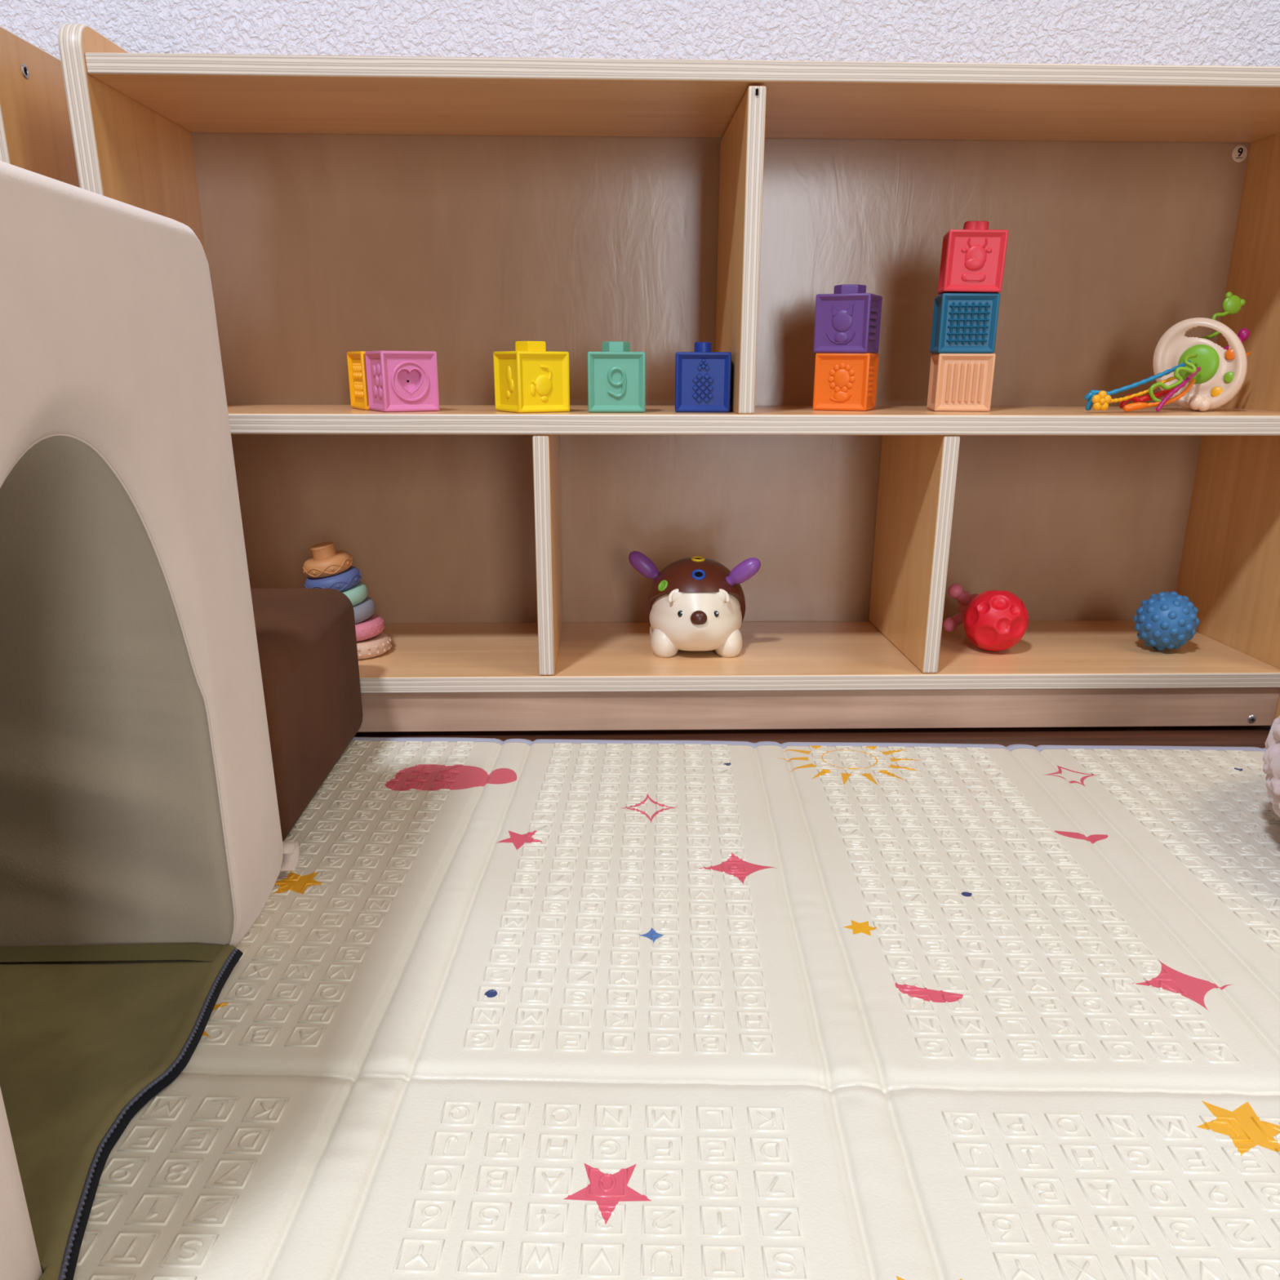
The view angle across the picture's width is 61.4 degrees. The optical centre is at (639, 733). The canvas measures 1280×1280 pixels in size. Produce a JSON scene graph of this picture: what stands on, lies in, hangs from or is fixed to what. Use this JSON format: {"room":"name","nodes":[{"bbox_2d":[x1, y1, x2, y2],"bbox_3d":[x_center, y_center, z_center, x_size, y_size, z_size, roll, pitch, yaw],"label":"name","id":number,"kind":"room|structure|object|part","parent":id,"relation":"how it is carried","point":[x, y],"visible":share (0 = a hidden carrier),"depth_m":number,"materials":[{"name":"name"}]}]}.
{"room":"children's room","nodes":[
{"label":"children's room","id":0,"kind":"room"},
{"bbox_2d":[0,0,1279,66],"bbox_3d":[0.057,-1.296,0.935,4.400,2.600,0.080,0,19,-2],"label":"wall","id":1,"kind":"structure","parent":0,"point":[1216,33],"depth_m":1.09,"materials":[{"name":"white paint"}]},
{"bbox_2d":[354,725,1271,748],"bbox_3d":[0.125,0.678,-0.822,4.400,0.060,4.600,0,19,-2],"label":"floor","id":2,"kind":"structure","parent":0,"point":[1241,735],"depth_m":1.06,"materials":[{"name":"brown wood"}]},
{"bbox_2d":[0,26,79,187],"bbox_3d":[-0.803,-0.317,1.049,0.573,0.600,0.246,0,19,-2],"label":"shelf","id":3,"kind":"object","parent":2,"relation":"on","point":[36,133],"visible":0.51,"depth_m":0.92,"materials":[{"name":"brown wood"}]},
{"bbox_2d":[57,23,1279,732],"bbox_3d":[0.093,-0.323,1.076,1.117,0.600,0.246,0,19,-2],"label":"shelf","id":4,"kind":"object","parent":2,"relation":"on","point":[463,210],"visible":0.9,"depth_m":1.12,"materials":[{"name":"brown wood"}]},
{"bbox_3d":[-0.456,-0.320,1.059,0.018,0.600,0.246,0,19,-2],"label":"panel","id":5,"kind":"part","parent":4,"relation":"part of","materials":[{"name":"brown wood"}]},
{"bbox_2d":[346,351,369,409],"bbox_3d":[-0.250,-0.343,1.046,0.052,0.052,0.052,-10,21,-27],"label":"block","id":6,"kind":"object","parent":4,"relation":"on","point":[357,369],"visible":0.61,"depth_m":1.03,"materials":[{"name":"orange plastic"}]},
{"bbox_2d":[356,631,391,659],"bbox_3d":[-0.297,-0.093,1.116,0.078,0.017,0.078,0,19,-2],"label":"ring","id":7,"kind":"object","parent":4,"relation":"on","point":[376,646],"visible":0.4,"depth_m":1.09,"materials":[{"name":"beige plastic"}]},
{"bbox_2d":[355,613,384,641],"bbox_3d":[-0.301,-0.108,1.110,0.074,0.023,0.074,-5,20,-16],"label":"ring","id":8,"kind":"object","parent":7,"relation":"on","point":[374,625],"visible":0.36,"depth_m":1.09,"materials":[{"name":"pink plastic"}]},
{"bbox_2d":[352,596,375,624],"bbox_3d":[-0.304,-0.124,1.105,0.066,0.028,0.066,2,19,6],"label":"ring","id":9,"kind":"object","parent":8,"relation":"on","point":[363,611],"visible":0.26,"depth_m":1.09,"materials":[{"name":"grey plastic"}]},
{"bbox_2d":[342,582,368,606],"bbox_3d":[-0.308,-0.140,1.099,0.060,0.027,0.061,2,19,6],"label":"ring","id":10,"kind":"object","parent":9,"relation":"on","point":[357,594],"visible":0.34,"depth_m":1.08,"materials":[{"name":"green plastic"}]},
{"bbox_2d":[304,565,361,591],"bbox_3d":[-0.311,-0.156,1.094,0.057,0.026,0.058,-4,19,-13],"label":"ring","id":11,"kind":"object","parent":10,"relation":"on","point":[351,577],"visible":0.73,"depth_m":1.07,"materials":[{"name":"blue plastic"}]},
{"bbox_2d":[302,541,353,577],"bbox_3d":[-0.315,-0.176,1.087,0.050,0.034,0.050,16,25,39],"label":"ring","id":12,"kind":"object","parent":11,"relation":"on","point":[326,561],"visible":1,"depth_m":1.07,"materials":[{"name":"brown plastic"}]},
{"bbox_2d":[364,351,439,412],"bbox_3d":[-0.222,-0.329,1.005,0.052,0.052,0.052,-10,21,-28],"label":"block","id":13,"kind":"object","parent":4,"relation":"on","point":[397,380],"visible":1,"depth_m":0.99,"materials":[{"name":"pink plastic"}]},
{"bbox_2d":[493,341,569,413],"bbox_3d":[-0.100,-0.330,0.995,0.052,0.061,0.052,-11,22,-30],"label":"block","id":14,"kind":"object","parent":4,"relation":"on","point":[531,378],"visible":1,"depth_m":0.98,"materials":[{"name":"yellow plastic"}]},
{"bbox_2d":[587,341,645,412],"bbox_3d":[-0.022,-0.332,1.002,0.052,0.061,0.052,-1,19,-2],"label":"block","id":15,"kind":"object","parent":4,"relation":"on","point":[616,375],"visible":1,"depth_m":0.98,"materials":[{"name":"green plastic"}]},
{"bbox_3d":[0.094,-0.576,0.985,1.080,0.015,0.231,0,19,-2],"label":"shelf","id":16,"kind":"part","parent":4,"relation":"part of","materials":[{"name":"brown wood"}]},
{"bbox_2d":[628,551,760,657],"bbox_3d":[0.059,-0.139,1.124,0.114,0.101,0.122,-11,22,-29],"label":"toy","id":17,"kind":"object","parent":4,"relation":"on","point":[696,603],"visible":1,"depth_m":1.09,"materials":[{"name":"beige plastic"}]},
{"bbox_2d":[657,580,667,591],"bbox_3d":[0.024,-0.150,1.092,0.009,0.012,0.012,-11,22,-31],"label":"socket","id":18,"kind":"object","parent":17,"relation":"attached to","point":[662,584],"depth_m":1.09,"materials":[{"name":"green plastic"}]},
{"bbox_2d":[691,555,704,561],"bbox_3d":[0.059,-0.179,1.106,0.014,0.005,0.014,0,19,-1],"label":"socket","id":19,"kind":"object","parent":17,"relation":"attached to","point":[697,558],"depth_m":1.10,"materials":[{"name":"yellow plastic"}]},
{"bbox_2d":[691,568,705,579],"bbox_3d":[0.059,-0.159,1.082,0.014,0.010,0.013,0,19,-1],"label":"socket","id":20,"kind":"object","parent":17,"relation":"attached to","point":[696,574],"depth_m":1.08,"materials":[{"name":"blue plastic"}]},
{"bbox_2d":[675,342,731,412],"bbox_3d":[0.059,-0.335,1.010,0.051,0.061,0.051,1,19,1],"label":"block","id":21,"kind":"object","parent":4,"relation":"on","point":[702,375],"visible":1,"depth_m":0.99,"materials":[{"name":"blue plastic"}]},
{"bbox_3d":[0.089,-0.369,1.181,1.080,0.534,0.006,0,19,-2],"label":"panel","id":22,"kind":"part","parent":4,"relation":"part of","materials":[{"name":"brown wood"}]},
{"bbox_3d":[0.093,-0.314,1.074,1.080,0.018,0.231,0,19,-2],"label":"shelf","id":23,"kind":"part","parent":4,"relation":"part of","materials":[{"name":"brown wood"}]},
{"bbox_3d":[0.095,-0.026,1.066,1.080,0.041,0.017,0,19,-2],"label":"rail","id":24,"kind":"part","parent":4,"relation":"part of","materials":[{"name":"brown wood"}]},
{"bbox_3d":[0.092,-0.086,1.152,1.080,0.016,0.231,0,19,-2],"label":"shelf","id":25,"kind":"part","parent":4,"relation":"part of","materials":[{"name":"brown wood"}]},
{"bbox_2d":[813,352,879,410],"bbox_3d":[0.202,-0.346,1.059,0.052,0.052,0.052,7,20,20],"label":"block","id":26,"kind":"object","parent":4,"relation":"on","point":[842,381],"visible":1,"depth_m":1.04,"materials":[{"name":"orange plastic"}]},
{"bbox_2d":[813,284,882,353],"bbox_3d":[0.201,-0.400,1.041,0.052,0.061,0.052,8,20,22],"label":"block","id":27,"kind":"object","parent":26,"relation":"on","point":[847,320],"visible":1,"depth_m":1.02,"materials":[{"name":"purple plastic"}]},
{"bbox_2d":[926,353,995,411],"bbox_3d":[0.311,-0.342,1.048,0.052,0.052,0.053,2,19,6],"label":"block","id":28,"kind":"object","parent":4,"relation":"on","point":[958,382],"visible":1,"depth_m":1.03,"materials":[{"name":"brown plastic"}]},
{"bbox_2d":[929,293,999,353],"bbox_3d":[0.310,-0.392,1.031,0.053,0.052,0.053,2,19,6],"label":"block","id":29,"kind":"object","parent":28,"relation":"on","point":[962,322],"visible":1,"depth_m":1.01,"materials":[{"name":"blue plastic"}]},
{"bbox_2d":[937,221,1008,294],"bbox_3d":[0.312,-0.446,1.011,0.052,0.061,0.052,4,19,8],"label":"block","id":30,"kind":"object","parent":29,"relation":"on","point":[973,257],"visible":0.98,"depth_m":0.99,"materials":[{"name":"red plastic"}]},
{"bbox_2d":[942,583,999,631],"bbox_3d":[0.363,-0.135,1.174,0.052,0.060,0.064,11,22,29],"label":"toy","id":31,"kind":"object","parent":4,"relation":"on","point":[956,591],"visible":0.42,"depth_m":1.16,"materials":[{"name":"pink rubber"}]},
{"bbox_2d":[963,590,1028,651],"bbox_3d":[0.370,-0.118,1.123,0.065,0.064,0.065,0,19,-2],"label":"ball","id":32,"kind":"object","parent":4,"relation":"on","point":[997,620],"visible":1,"depth_m":1.10,"materials":[{"name":"red rubber"}]},
{"bbox_2d":[1133,591,1199,650],"bbox_3d":[0.550,-0.118,1.127,0.062,0.062,0.062,0,19,-2],"label":"ball","id":33,"kind":"object","parent":4,"relation":"on","point":[1167,620],"visible":1,"depth_m":1.11,"materials":[{"name":"blue rubber"}]},
{"bbox_2d":[1084,291,1251,411],"bbox_3d":[0.512,-0.369,1.040,0.205,0.111,0.074,-7,20,-20],"label":"toy","id":34,"kind":"object","parent":4,"relation":"on","point":[1191,373],"visible":1,"depth_m":1.04,"materials":[{"name":"beige plastic"}]},
{"bbox_2d":[1091,390,1111,410],"bbox_3d":[0.431,-0.311,1.007,0.018,0.018,0.007,0,19,-2],"label":"flower","id":35,"kind":"object","parent":34,"relation":"on","point":[1100,399],"depth_m":1.01,"materials":[{"name":"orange plastic"}]},
{"bbox_3d":[0.481,-0.329,1.028,0.102,0.026,0.009,-10,22,-28],"label":"amber cord","id":36,"kind":"part","parent":34,"relation":"part of","materials":[{"name":"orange plastic"}]},
{"bbox_3d":[0.491,-0.324,1.030,0.073,0.024,0.013,-7,20,-21],"label":"red cord","id":37,"kind":"part","parent":34,"relation":"part of","materials":[{"name":"red plastic"}]},
{"bbox_3d":[0.486,-0.339,1.027,0.104,0.034,0.009,-8,20,-22],"label":"blue cord","id":38,"kind":"part","parent":34,"relation":"part of","materials":[{"name":"blue plastic"}]},
{"bbox_3d":[0.500,-0.322,1.024,0.094,0.029,0.018,-9,21,-25],"label":"orange cord","id":39,"kind":"part","parent":34,"relation":"part of","materials":[{"name":"orange plastic"}]},
{"bbox_3d":[0.514,-0.337,1.024,0.065,0.047,0.023,-11,22,-30],"label":"lime cord","id":40,"kind":"part","parent":34,"relation":"part of","materials":[{"name":"green plastic"}]},
{"bbox_3d":[0.515,-0.328,1.026,0.074,0.040,0.009,-15,24,-37],"label":"magenta cord","id":41,"kind":"part","parent":34,"relation":"part of","materials":[{"name":"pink plastic"}]},
{"bbox_3d":[0.545,-0.321,1.046,0.023,0.015,0.019,0,19,-2],"label":"knob","id":42,"kind":"part","parent":34,"relation":"part of","materials":[{"name":"beige plastic"}]},
{"bbox_3d":[0.642,-0.327,1.093,0.018,0.600,0.246,0,19,-2],"label":"panel","id":43,"kind":"part","parent":4,"relation":"part of","materials":[{"name":"brown wood"}]},
{"bbox_2d":[73,737,1279,1279],"bbox_3d":[0.227,0.170,0.557,1.188,0.010,0.990,1,19,1],"label":"play mat","id":44,"kind":"object","parent":2,"relation":"on","point":[510,1009],"visible":0.94,"depth_m":0.58,"materials":[{"name":"beige plastic"}]},
{"bbox_2d":[0,943,243,1279],"bbox_3d":[-0.524,0.173,0.510,0.618,0.007,0.266,0,19,-2],"label":"pad","id":45,"kind":"object","parent":44,"relation":"on","point":[90,1034],"visible":1,"depth_m":0.55,"materials":[{"name":"green fabric"}]},
{"bbox_2d":[0,160,299,1279],"bbox_3d":[-0.541,-0.021,0.464,0.624,0.408,0.456,0,19,-2],"label":"tunnel","id":46,"kind":"object","parent":44,"relation":"on","point":[139,805],"visible":1,"depth_m":0.58,"materials":[{"name":"beige plastic"}]},
{"bbox_2d":[250,588,362,841],"bbox_3d":[-0.421,-0.023,0.875,0.330,0.144,0.288,0,19,-2],"label":"foam block","id":47,"kind":"object","parent":44,"relation":"on","point":[307,640],"visible":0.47,"depth_m":0.85,"materials":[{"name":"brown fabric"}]},
{"bbox_2d":[1262,715,1279,817],"bbox_3d":[0.640,0.031,0.716,0.388,0.149,0.390,-2,19,-7],"label":"pouf","id":48,"kind":"object","parent":44,"relation":"on","point":[1271,757],"visible":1,"depth_m":0.78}
]}

